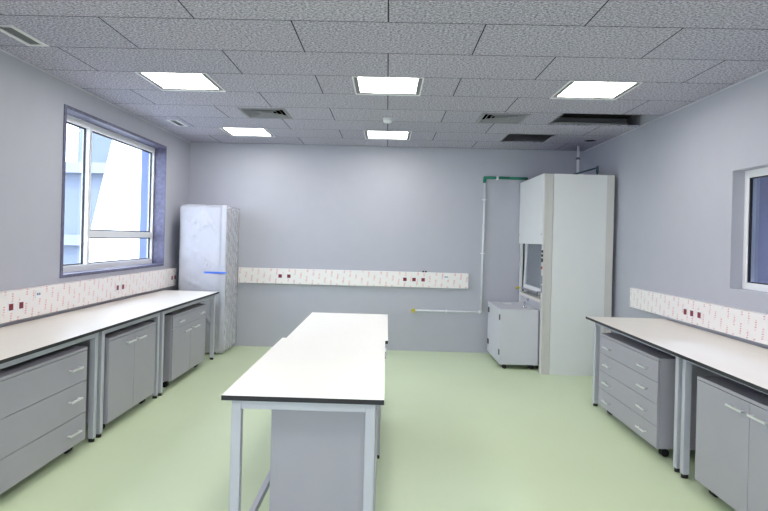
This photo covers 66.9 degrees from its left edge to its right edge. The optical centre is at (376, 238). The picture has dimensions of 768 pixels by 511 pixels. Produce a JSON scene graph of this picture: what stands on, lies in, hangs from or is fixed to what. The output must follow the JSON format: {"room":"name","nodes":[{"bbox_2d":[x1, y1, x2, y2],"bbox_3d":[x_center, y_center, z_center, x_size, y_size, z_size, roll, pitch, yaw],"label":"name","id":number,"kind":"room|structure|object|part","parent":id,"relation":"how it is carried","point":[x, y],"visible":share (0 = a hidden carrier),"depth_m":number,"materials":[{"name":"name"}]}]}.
{"room":"laboratory","nodes":[
{"label":"laboratory","id":0,"kind":"room"},
{"bbox_2d":[0,50,189,326],"bbox_3d":[-2.982,-0.199,3.140,0.300,3.450,10.576,1,0,1],"label":"wall","id":1,"kind":"structure","parent":0,"point":[32,100],"depth_m":4.84,"materials":[{"name":"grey paint"}]},
{"bbox_2d":[0,268,176,323],"bbox_3d":[-2.782,0.512,5.199,0.064,0.236,5.306,1,0,1],"label":"power trunking","id":2,"kind":"object","parent":1,"relation":"attached to","point":[16,304],"visible":1,"depth_m":5.30,"materials":[{"name":"white plastic"}]},
{"bbox_2d":[7,301,13,312],"bbox_3d":[-2.770,0.517,4.394,0.006,0.076,0.076,1,0,1],"label":"socket","id":3,"kind":"object","parent":2,"relation":"attached to","point":[10,304],"depth_m":4.39,"materials":[{"name":"red plastic"}]},
{"bbox_2d":[17,300,23,310],"bbox_3d":[-2.768,0.517,4.517,0.006,0.076,0.076,1,0,1],"label":"socket","id":4,"kind":"object","parent":2,"relation":"attached to","point":[20,303],"depth_m":4.51,"materials":[{"name":"red plastic"}]},
{"bbox_2d":[35,290,40,297],"bbox_3d":[-2.762,0.452,4.739,0.006,0.060,0.076,1,0,1],"label":"outlet","id":5,"kind":"object","parent":2,"relation":"attached to","point":[37,292],"depth_m":4.73,"materials":[{"name":"white plastic"}]},
{"bbox_2d":[0,49,189,142],"bbox_3d":[-2.798,-1.396,3.138,0.006,0.012,10.576,1,0,1],"label":"trim","id":6,"kind":"structure","parent":1,"relation":"attached to","point":[0,49],"depth_m":5.38,"materials":[{"name":"grey metal"}]},
{"bbox_2d":[59,104,166,277],"bbox_3d":[-2.921,-0.425,6.340,0.318,1.545,2.385,1,0,1],"label":"window","id":7,"kind":"structure","parent":1,"relation":"in","point":[151,233],"depth_m":6.55,"materials":[{"name":"white plastic"}]},
{"bbox_2d":[0,346,735,510],"bbox_3d":[-0.037,1.677,3.088,6.684,0.150,10.976,1,0,1],"label":"floor","id":8,"kind":"structure","parent":0,"point":[460,431],"depth_m":4.40,"materials":[{"name":"green plastic"}]},
{"bbox_2d":[0,346,87,493],"bbox_3d":[-2.431,1.163,3.627,0.634,0.755,1.300,1,0,1],"label":"base cabinet","id":9,"kind":"object","parent":8,"relation":"on","point":[43,397],"visible":0.98,"depth_m":3.71,"materials":[{"name":"grey laminate"}]},
{"bbox_3d":[-2.162,1.369,3.623,0.018,0.199,1.296,1,0,1],"label":"drawer","id":10,"kind":"part","parent":9,"relation":"part of","materials":[{"name":"grey laminate"}]},
{"bbox_3d":[-2.151,0.924,3.623,0.018,0.215,1.296,1,0,1],"label":"drawer","id":11,"kind":"part","parent":9,"relation":"part of","materials":[{"name":"grey metal"}]},
{"bbox_3d":[-2.156,1.151,3.623,0.018,0.230,1.296,1,0,1],"label":"drawer","id":12,"kind":"part","parent":9,"relation":"part of","materials":[{"name":"grey laminate"}]},
{"bbox_3d":[-2.128,1.373,4.092,0.034,0.014,0.145,1,0,1],"label":"handle","id":13,"kind":"part","parent":9,"relation":"part of","materials":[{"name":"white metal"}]},
{"bbox_3d":[-2.122,1.139,4.092,0.034,0.014,0.145,1,0,1],"label":"handle","id":14,"kind":"part","parent":9,"relation":"part of","materials":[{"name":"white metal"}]},
{"bbox_3d":[-2.116,0.921,4.092,0.034,0.014,0.145,1,0,1],"label":"handle","id":15,"kind":"part","parent":9,"relation":"part of","materials":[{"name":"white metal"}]},
{"bbox_2d":[0,333,97,442],"bbox_3d":[-2.477,1.117,3.579,0.640,0.845,1.756,1,0,1],"label":"frame","id":16,"kind":"object","parent":8,"relation":"on","point":[93,355],"visible":0.28,"depth_m":4.41,"materials":[{"name":"grey metal"}]},
{"bbox_3d":[-2.165,1.111,4.429,0.045,0.817,0.045,1,0,1],"label":"leg","id":17,"kind":"part","parent":16,"relation":"part of","materials":[{"name":"grey metal"}]},
{"bbox_2d":[71,322,155,428],"bbox_3d":[-2.405,1.164,5.077,0.634,0.755,0.930,1,0,1],"label":"base cabinet","id":18,"kind":"object","parent":8,"relation":"on","point":[129,355],"visible":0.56,"depth_m":4.94,"materials":[{"name":"grey metal"}]},
{"bbox_3d":[-2.135,1.143,4.840,0.018,0.652,0.461,1,0,1],"label":"door","id":19,"kind":"part","parent":18,"relation":"part of","materials":[{"name":"grey metal"}]},
{"bbox_3d":[-2.127,1.143,5.305,0.018,0.652,0.461,1,0,1],"label":"door","id":20,"kind":"part","parent":18,"relation":"part of","materials":[{"name":"grey laminate"}]},
{"bbox_2d":[95,313,159,437],"bbox_3d":[-2.451,1.118,5.089,0.640,0.845,1.147,1,0,1],"label":"frame","id":21,"kind":"object","parent":8,"relation":"on","point":[101,335],"visible":0.22,"depth_m":4.54,"materials":[{"name":"grey metal"}]},
{"bbox_3d":[-2.163,1.111,4.533,0.045,0.817,0.045,1,0,1],"label":"leg","id":22,"kind":"part","parent":21,"relation":"part of","materials":[{"name":"grey metal"}]},
{"bbox_3d":[-2.144,1.111,5.635,0.045,0.817,0.045,1,0,1],"label":"leg","id":23,"kind":"part","parent":21,"relation":"part of","materials":[{"name":"grey metal"}]},
{"bbox_2d":[142,304,205,387],"bbox_3d":[-2.380,1.164,6.532,0.634,0.755,1.090,1,0,1],"label":"base cabinet","id":24,"kind":"object","parent":8,"relation":"on","point":[184,328],"visible":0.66,"depth_m":6.30,"materials":[{"name":"grey laminate"}]},
{"bbox_3d":[-2.112,1.204,6.255,0.018,0.531,0.541,1,0,1],"label":"door","id":25,"kind":"part","parent":24,"relation":"part of","materials":[{"name":"grey laminate"}]},
{"bbox_3d":[-2.099,0.876,6.527,0.018,0.117,1.086,1,0,1],"label":"drawer","id":26,"kind":"part","parent":24,"relation":"part of","materials":[{"name":"grey laminate"}]},
{"bbox_3d":[-2.102,1.204,6.800,0.018,0.531,0.541,1,0,1],"label":"door","id":27,"kind":"part","parent":24,"relation":"part of","materials":[{"name":"grey laminate"}]},
{"bbox_2d":[157,294,215,395],"bbox_3d":[-2.422,1.118,6.599,0.645,0.845,1.755,1,0,1],"label":"frame","id":28,"kind":"object","parent":8,"relation":"on","point":[162,314],"visible":0.29,"depth_m":5.87,"materials":[{"name":"grey metal"}]},
{"bbox_2d":[0,290,218,363],"bbox_3d":[-2.443,0.684,4.874,0.722,0.022,5.262,1,0,1],"label":"countertop","id":29,"kind":"structure","parent":28,"relation":"on","point":[19,340],"depth_m":4.70,"materials":[{"name":"white laminate"}]},
{"bbox_3d":[-2.137,1.112,5.739,0.045,0.817,0.045,1,0,1],"label":"leg","id":30,"kind":"part","parent":28,"relation":"part of","materials":[{"name":"grey metal"}]},
{"bbox_3d":[-2.107,1.112,7.449,0.045,0.817,0.045,1,0,1],"label":"leg","id":31,"kind":"part","parent":28,"relation":"part of","materials":[{"name":"grey metal"}]},
{"bbox_2d":[180,206,238,353],"bbox_3d":[-2.321,0.540,8.042,0.635,2.007,0.708,1,0,1],"label":"fridge","id":32,"kind":"object","parent":8,"relation":"on","point":[209,236],"visible":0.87,"depth_m":7.74,"materials":[{"name":"white metal"}]},
{"bbox_3d":[-2.069,1.152,8.064,0.060,0.695,0.655,1,0,1],"label":"door","id":33,"kind":"part","parent":32,"relation":"part of","materials":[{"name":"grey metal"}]},
{"bbox_3d":[-2.045,0.193,8.064,0.060,1.204,0.655,1,0,1],"label":"door","id":34,"kind":"part","parent":32,"relation":"part of","materials":[{"name":"white metal"}]},
{"bbox_2d":[221,338,384,510],"bbox_3d":[-0.334,1.157,3.397,0.739,0.874,1.538,1,0,1],"label":"island table","id":35,"kind":"object","parent":8,"relation":"on","point":[306,374],"visible":0.83,"depth_m":2.86,"materials":[{"name":"white laminate"}]},
{"bbox_3d":[-0.653,1.146,2.684,0.045,0.824,0.045,1,0,1],"label":"leg","id":36,"kind":"part","parent":35,"relation":"part of","materials":[{"name":"grey metal"}]},
{"bbox_3d":[-0.650,1.446,3.402,0.030,0.040,1.392,1,0,1],"label":"rail","id":37,"kind":"part","parent":35,"relation":"part of","materials":[{"name":"grey metal"}]},
{"bbox_2d":[221,338,384,404],"bbox_3d":[-0.323,0.731,3.397,0.739,0.022,1.538,1,0,1],"label":"countertop","id":38,"kind":"structure","parent":35,"relation":"on","point":[300,370],"depth_m":3.08,"materials":[{"name":"white laminate"}]},
{"bbox_3d":[-0.040,1.161,2.673,0.045,0.824,0.045,1,0,1],"label":"leg","id":39,"kind":"part","parent":35,"relation":"part of","materials":[{"name":"grey metal"}]},
{"bbox_2d":[269,405,377,510],"bbox_3d":[-0.242,1.198,3.404,0.551,0.797,1.100,1,0,1],"label":"base cabinet","id":40,"kind":"object","parent":8,"relation":"on","point":[317,457],"visible":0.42,"depth_m":2.85,"materials":[{"name":"grey laminate"}]},
{"bbox_3d":[-0.014,1.176,3.125,0.018,0.694,0.546,1,0,1],"label":"door","id":41,"kind":"part","parent":40,"relation":"part of","materials":[{"name":"grey laminate"}]},
{"bbox_3d":[-0.004,1.176,3.675,0.018,0.694,0.546,1,0,1],"label":"door","id":42,"kind":"part","parent":40,"relation":"part of","materials":[{"name":"grey laminate"}]},
{"bbox_2d":[287,312,387,458],"bbox_3d":[-0.287,1.162,4.937,0.738,0.866,1.473,1,0,1],"label":"island table","id":43,"kind":"object","parent":8,"relation":"on","point":[349,326],"visible":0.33,"depth_m":4.74,"materials":[{"name":"white laminate"}]},
{"bbox_2d":[287,312,387,343],"bbox_3d":[-0.276,0.740,4.937,0.738,0.022,1.473,1,0,1],"label":"countertop","id":44,"kind":"structure","parent":43,"relation":"on","point":[349,326],"depth_m":4.78,"materials":[{"name":"white laminate"}]},
{"bbox_3d":[0.008,1.167,4.245,0.045,0.816,0.045,1,0,1],"label":"leg","id":45,"kind":"part","parent":43,"relation":"part of","materials":[{"name":"grey metal"}]},
{"bbox_2d":[487,301,538,368],"bbox_3d":[1.791,1.269,7.757,0.486,0.757,0.933,1,0,1],"label":"base cabinet","id":46,"kind":"object","parent":8,"relation":"on","point":[512,329],"visible":1,"depth_m":7.30,"materials":[{"name":"grey metal"}]},
{"bbox_3d":[1.565,1.243,7.761,0.018,0.675,0.925,1,0,1],"label":"door","id":47,"kind":"part","parent":46,"relation":"part of","materials":[{"name":"grey metal"}]},
{"bbox_2d":[516,173,614,375],"bbox_3d":[2.426,0.439,7.686,0.885,2.449,1.255,1,0,1],"label":"fume hood","id":48,"kind":"object","parent":8,"relation":"on","point":[566,221],"visible":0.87,"depth_m":7.06,"materials":[{"name":"white metal"}]},
{"bbox_3d":[2.081,0.432,8.272,0.085,2.445,0.085,1,0,1],"label":"post","id":49,"kind":"part","parent":48,"relation":"part of","materials":[{"name":"grey metal"}]},
{"bbox_3d":[2.076,0.355,7.665,0.056,0.640,0.960,1,0,1],"label":"sash","id":50,"kind":"part","parent":48,"relation":"part of","materials":[{"name":"clear glass"}]},
{"bbox_3d":[2.079,1.200,7.689,0.020,0.810,1.080,1,0,1],"label":"panel","id":51,"kind":"part","parent":48,"relation":"part of","materials":[{"name":"grey metal"}]},
{"bbox_3d":[2.464,0.442,8.285,0.650,2.445,0.034,1,0,1],"label":"panel","id":52,"kind":"part","parent":48,"relation":"part of","materials":[{"name":"glass"}]},
{"bbox_3d":[2.071,0.432,7.107,0.105,2.445,0.085,1,0,1],"label":"post","id":53,"kind":"part","parent":48,"relation":"part of","materials":[{"name":"grey metal"}]},
{"bbox_2d":[576,146,579,172],"bbox_3d":[2.735,-1.018,7.904,0.098,0.488,0.100,1,0,1],"label":"exhaust pipe","id":54,"kind":"object","parent":48,"relation":"on","point":[578,147],"visible":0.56,"depth_m":7.89,"materials":[{"name":"grey metal"}]},
{"bbox_3d":[2.447,0.442,7.079,0.642,2.445,0.038,1,0,1],"label":"panel","id":55,"kind":"part","parent":48,"relation":"part of","materials":[{"name":"grey metal"}]},
{"bbox_2d":[574,166,598,174],"bbox_3d":[2.676,-0.865,7.696,0.493,0.171,0.034,1,0,30],"label":"pipe arm","id":56,"kind":"object","parent":48,"relation":"on","point":[596,167],"visible":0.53,"depth_m":7.60},
{"bbox_2d":[593,323,682,472],"bbox_3d":[2.457,1.237,4.944,0.633,0.855,1.672,1,0,1],"label":"frame","id":57,"kind":"object","parent":8,"relation":"on","point":[679,361],"visible":0.14,"depth_m":4.14,"materials":[{"name":"grey metal"}]},
{"bbox_3d":[2.178,1.216,5.762,0.045,0.827,0.045,1,0,1],"label":"leg","id":58,"kind":"part","parent":57,"relation":"part of","materials":[{"name":"grey metal"}]},
{"bbox_3d":[2.150,1.216,4.135,0.045,0.827,0.045,1,0,1],"label":"leg","id":59,"kind":"part","parent":57,"relation":"part of","materials":[{"name":"grey metal"}]},
{"bbox_2d":[598,333,720,456],"bbox_3d":[2.408,1.286,4.958,0.654,0.755,1.200,1,0,1],"label":"base cabinet","id":60,"kind":"object","parent":8,"relation":"on","point":[637,379],"visible":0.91,"depth_m":4.62,"materials":[{"name":"grey metal"}]},
{"bbox_3d":[2.118,1.498,4.963,0.018,0.159,1.196,1,0,1],"label":"drawer","id":61,"kind":"part","parent":60,"relation":"part of","materials":[{"name":"grey laminate"}]},
{"bbox_3d":[2.123,1.333,4.963,0.018,0.162,1.196,1,0,1],"label":"drawer","id":62,"kind":"part","parent":60,"relation":"part of","materials":[{"name":"grey metal"}]},
{"bbox_3d":[2.127,1.167,4.963,0.018,0.162,1.196,1,0,1],"label":"drawer","id":63,"kind":"part","parent":60,"relation":"part of","materials":[{"name":"grey metal"}]},
{"bbox_3d":[2.131,1.004,4.963,0.018,0.157,1.196,1,0,1],"label":"drawer","id":64,"kind":"part","parent":60,"relation":"part of","materials":[{"name":"grey laminate"}]},
{"bbox_3d":[2.090,1.335,4.594,0.034,0.014,0.145,1,0,1],"label":"handle","id":65,"kind":"part","parent":60,"relation":"part of","materials":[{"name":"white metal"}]},
{"bbox_3d":[2.086,1.500,4.594,0.034,0.014,0.145,1,0,1],"label":"handle","id":66,"kind":"part","parent":60,"relation":"part of","materials":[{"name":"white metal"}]},
{"bbox_2d":[680,359,767,478],"bbox_3d":[2.424,1.236,3.196,0.638,0.855,1.700,1,0,1],"label":"frame","id":67,"kind":"object","parent":8,"relation":"on","point":[687,366],"visible":0.42,"depth_m":4.01,"materials":[{"name":"grey metal"}]},
{"bbox_2d":[586,316,767,393],"bbox_3d":[2.421,0.798,3.883,0.774,0.022,3.850,1,0,2],"label":"countertop","id":68,"kind":"structure","parent":67,"relation":"on","point":[742,362],"depth_m":4.22,"materials":[{"name":"white laminate"}]},
{"bbox_3d":[2.143,1.215,4.028,0.045,0.827,0.045,1,0,1],"label":"leg","id":69,"kind":"part","parent":67,"relation":"part of","materials":[{"name":"grey metal"}]},
{"bbox_2d":[695,376,767,510],"bbox_3d":[2.378,1.285,3.259,0.654,0.755,1.110,1,0,1],"label":"base cabinet","id":70,"kind":"object","parent":8,"relation":"on","point":[731,454],"visible":0.99,"depth_m":3.42,"materials":[{"name":"grey laminate"}]},
{"bbox_3d":[2.078,0.982,3.369,0.034,0.014,0.155,1,0,1],"label":"handle","id":71,"kind":"part","parent":70,"relation":"part of","materials":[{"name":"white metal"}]},
{"bbox_3d":[2.090,1.250,2.986,0.018,0.652,0.551,1,0,1],"label":"door","id":72,"kind":"part","parent":70,"relation":"part of","materials":[{"name":"grey laminate"}]},
{"bbox_3d":[2.074,0.982,3.159,0.034,0.014,0.155,1,0,1],"label":"handle","id":73,"kind":"part","parent":70,"relation":"part of","materials":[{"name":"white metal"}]},
{"bbox_2d":[0,0,767,150],"bbox_3d":[0.040,-1.336,3.088,5.684,0.012,10.576,1,0,1],"label":"ceiling","id":74,"kind":"structure","parent":0,"point":[473,58],"depth_m":4.26,"materials":[{"name":"grey tile"}]},
{"bbox_2d":[0,25,48,46],"bbox_3d":[-2.446,-1.419,3.994,0.152,0.060,0.412,1,0,1],"label":"ceiling vent","id":75,"kind":"object","parent":74,"relation":"in","point":[12,29],"visible":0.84,"depth_m":4.00,"materials":[{"name":"white metal"}]},
{"bbox_2d":[166,119,188,126],"bbox_3d":[-2.398,-1.417,6.993,0.132,0.060,0.392,1,0,1],"label":"ceiling vent","id":76,"kind":"object","parent":74,"relation":"in","point":[175,121],"visible":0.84,"depth_m":7.00,"materials":[{"name":"white metal"}]},
{"bbox_2d":[135,72,225,91],"bbox_3d":[-1.703,-1.397,5.103,0.596,0.056,0.596,1,0,1],"label":"ceiling light","id":77,"kind":"object","parent":74,"relation":"attached to","point":[165,81],"visible":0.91,"depth_m":5.08,"materials":[{"name":"white plastic"}]},
{"bbox_2d":[143,73,216,88],"bbox_3d":[-1.703,-1.380,5.077,0.500,0.013,0.508,1,0,1],"label":"diffuser","id":78,"kind":"object","parent":77,"relation":"attached to","point":[162,80],"depth_m":5.06,"materials":[{"name":"white plastic"}]},
{"bbox_2d":[219,127,274,136],"bbox_3d":[-1.661,-1.396,7.502,0.596,0.056,0.596,1,0,1],"label":"ceiling light","id":79,"kind":"object","parent":74,"relation":"attached to","point":[244,132],"visible":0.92,"depth_m":7.49,"materials":[{"name":"white plastic"}]},
{"bbox_2d":[224,128,269,135],"bbox_3d":[-1.662,-1.379,7.476,0.500,0.013,0.508,1,0,1],"label":"diffuser","id":80,"kind":"object","parent":79,"relation":"attached to","point":[231,131],"depth_m":7.47,"materials":[{"name":"white plastic"}]},
{"bbox_2d":[237,108,291,118],"bbox_3d":[-1.206,-1.401,6.314,0.500,0.092,0.500,1,0,1],"label":"ceiling vent","id":81,"kind":"object","parent":74,"relation":"in","point":[268,113],"visible":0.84,"depth_m":6.38,"materials":[{"name":"white metal"}]},
{"bbox_2d":[352,76,423,95],"bbox_3d":[0.097,-1.351,5.071,0.596,0.056,0.596,1,0,1],"label":"ceiling light","id":82,"kind":"object","parent":74,"relation":"attached to","point":[365,85],"visible":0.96,"depth_m":5.05,"materials":[{"name":"white plastic"}]},
{"bbox_2d":[364,131,411,139],"bbox_3d":[0.138,-1.350,7.471,0.596,0.056,0.596,1,0,1],"label":"ceiling light","id":83,"kind":"object","parent":74,"relation":"attached to","point":[378,135],"visible":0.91,"depth_m":7.46,"materials":[{"name":"white plastic"}]},
{"bbox_2d":[383,117,392,122],"bbox_3d":[0.119,-1.302,6.420,0.110,0.052,0.110,1,0,1],"label":"smoke detector","id":84,"kind":"object","parent":74,"relation":"attached to","point":[386,119],"visible":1,"depth_m":6.38,"materials":[{"name":"white plastic"}]},
{"bbox_2d":[475,113,530,123],"bbox_3d":[1.353,-1.336,6.269,0.500,0.092,0.500,1,0,1],"label":"ceiling vent","id":85,"kind":"object","parent":74,"relation":"in","point":[497,118],"visible":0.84,"depth_m":6.33,"materials":[{"name":"white metal"}]},
{"bbox_2d":[552,113,632,124],"bbox_3d":[2.367,-1.439,6.292,0.840,0.324,0.520,1,0,1],"label":"ceiling vent","id":86,"kind":"object","parent":74,"relation":"attached to","point":[566,118],"visible":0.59,"depth_m":6.47,"materials":[{"name":"black metal"}]},
{"bbox_2d":[550,81,642,99],"bbox_3d":[1.881,-1.306,5.040,0.596,0.056,0.596,1,0,1],"label":"ceiling light","id":87,"kind":"object","parent":74,"relation":"attached to","point":[581,90],"visible":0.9,"depth_m":5.02,"materials":[{"name":"white plastic"}]},
{"bbox_2d":[188,123,583,352],"bbox_3d":[0.063,-0.121,8.476,6.204,3.450,0.200,1,0,1],"label":"wall","id":88,"kind":"structure","parent":0,"point":[323,207],"depth_m":8.38,"materials":[{"name":"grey paint"}]},
{"bbox_2d":[238,267,467,288],"bbox_3d":[-0.343,0.555,8.351,3.298,0.240,0.064,1,0,1],"label":"power trunking","id":89,"kind":"object","parent":88,"relation":"attached to","point":[425,279],"visible":1,"depth_m":8.33,"materials":[{"name":"white plastic"}]},
{"bbox_2d":[277,273,282,278],"bbox_3d":[-1.389,0.535,8.343,0.076,0.076,0.006,1,0,1],"label":"socket","id":90,"kind":"object","parent":89,"relation":"attached to","point":[279,275],"depth_m":8.34,"materials":[{"name":"red plastic"}]},
{"bbox_2d":[286,273,291,278],"bbox_3d":[-1.264,0.538,8.341,0.076,0.076,0.006,1,0,1],"label":"socket","id":91,"kind":"object","parent":89,"relation":"attached to","point":[288,275],"depth_m":8.34,"materials":[{"name":"red plastic"}]},
{"bbox_2d":[402,276,407,281],"bbox_3d":[0.400,0.580,8.312,0.076,0.076,0.006,1,0,1],"label":"socket","id":92,"kind":"object","parent":89,"relation":"attached to","point":[404,278],"depth_m":8.31,"materials":[{"name":"red plastic"}]},
{"bbox_2d":[411,277,416,281],"bbox_3d":[0.530,0.584,8.310,0.076,0.076,0.006,1,0,1],"label":"socket","id":93,"kind":"object","parent":89,"relation":"attached to","point":[413,279],"depth_m":8.31,"materials":[{"name":"red plastic"}]},
{"bbox_2d":[420,277,425,281],"bbox_3d":[0.660,0.587,8.307,0.076,0.076,0.006,1,0,1],"label":"socket","id":94,"kind":"object","parent":89,"relation":"attached to","point":[422,279],"depth_m":8.30,"materials":[{"name":"red plastic"}]},
{"bbox_2d":[411,176,527,313],"bbox_3d":[1.326,0.088,8.319,1.615,1.984,0.083,1,0,0],"label":"pipe","id":95,"kind":"object","parent":88,"relation":"attached to","point":[413,310],"visible":1,"depth_m":8.31,"materials":[{"name":"white plastic"}]},
{"bbox_2d":[584,71,767,348],"bbox_3d":[2.959,-0.048,3.037,0.220,3.450,10.576,1,0,1],"label":"wall","id":96,"kind":"structure","parent":0,"point":[680,175],"depth_m":5.38,"materials":[{"name":"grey paint"}]},
{"bbox_2d":[584,69,767,151],"bbox_3d":[2.877,-1.252,3.039,0.006,0.012,10.576,1,0,1],"label":"trim","id":97,"kind":"structure","parent":96,"relation":"attached to","point":[767,69],"depth_m":5.40,"materials":[{"name":"grey metal"}]},
{"bbox_2d":[630,288,767,344],"bbox_3d":[2.824,0.657,4.431,0.064,0.216,4.166,1,0,1],"label":"power trunking","id":98,"kind":"object","parent":96,"relation":"attached to","point":[746,324],"visible":1,"depth_m":4.95,"materials":[{"name":"white plastic"}]},
{"bbox_2d":[683,307,687,315],"bbox_3d":[2.813,0.666,5.297,0.006,0.076,0.076,1,0,1],"label":"socket","id":99,"kind":"object","parent":98,"relation":"attached to","point":[685,309],"depth_m":5.29,"materials":[{"name":"red plastic"}]},
{"bbox_2d":[690,309,694,317],"bbox_3d":[2.811,0.666,5.182,0.006,0.076,0.076,1,0,1],"label":"socket","id":100,"kind":"object","parent":98,"relation":"attached to","point":[692,311],"depth_m":5.17,"materials":[{"name":"red plastic"}]},
{"bbox_2d":[697,310,701,319],"bbox_3d":[2.808,0.665,5.060,0.006,0.076,0.076,1,0,1],"label":"socket","id":101,"kind":"object","parent":98,"relation":"attached to","point":[699,312],"depth_m":5.05,"materials":[{"name":"red plastic"}]},
{"bbox_2d":[742,167,767,291],"bbox_3d":[2.995,-0.070,4.044,0.065,0.955,1.350,1,0,1],"label":"window","id":102,"kind":"structure","parent":96,"relation":"in","point":[751,176],"depth_m":4.66,"materials":[{"name":"white plastic"}]},
{"bbox_2d":[757,177,767,283],"bbox_3d":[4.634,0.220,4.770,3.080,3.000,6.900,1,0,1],"label":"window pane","id":103,"kind":"structure","parent":0,"point":[763,201],"depth_m":8.11,"materials":[{"name":"glass"}]},
{"label":"outside","id":104,"kind":"structure","parent":0,"visible":0},
{"bbox_3d":[-0.145,5.700,0.000,80.000,0.200,80.000,1,0,1],"label":"ground","id":105,"kind":"structure","parent":104,"visible":0},
{"bbox_2d":[63,128,111,272],"bbox_3d":[-9.102,0.121,17.536,11.200,10.500,4.250,1,0,1],"label":"building","id":106,"kind":"structure","parent":105,"relation":"on","point":[101,145],"depth_m":15.65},
{"bbox_2d":[83,140,141,270],"bbox_3d":[-5.020,0.725,12.989,3.650,9.500,3.800,1,0,1],"label":"building","id":107,"kind":"structure","parent":105,"relation":"on","point":[118,204],"depth_m":11.09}
]}

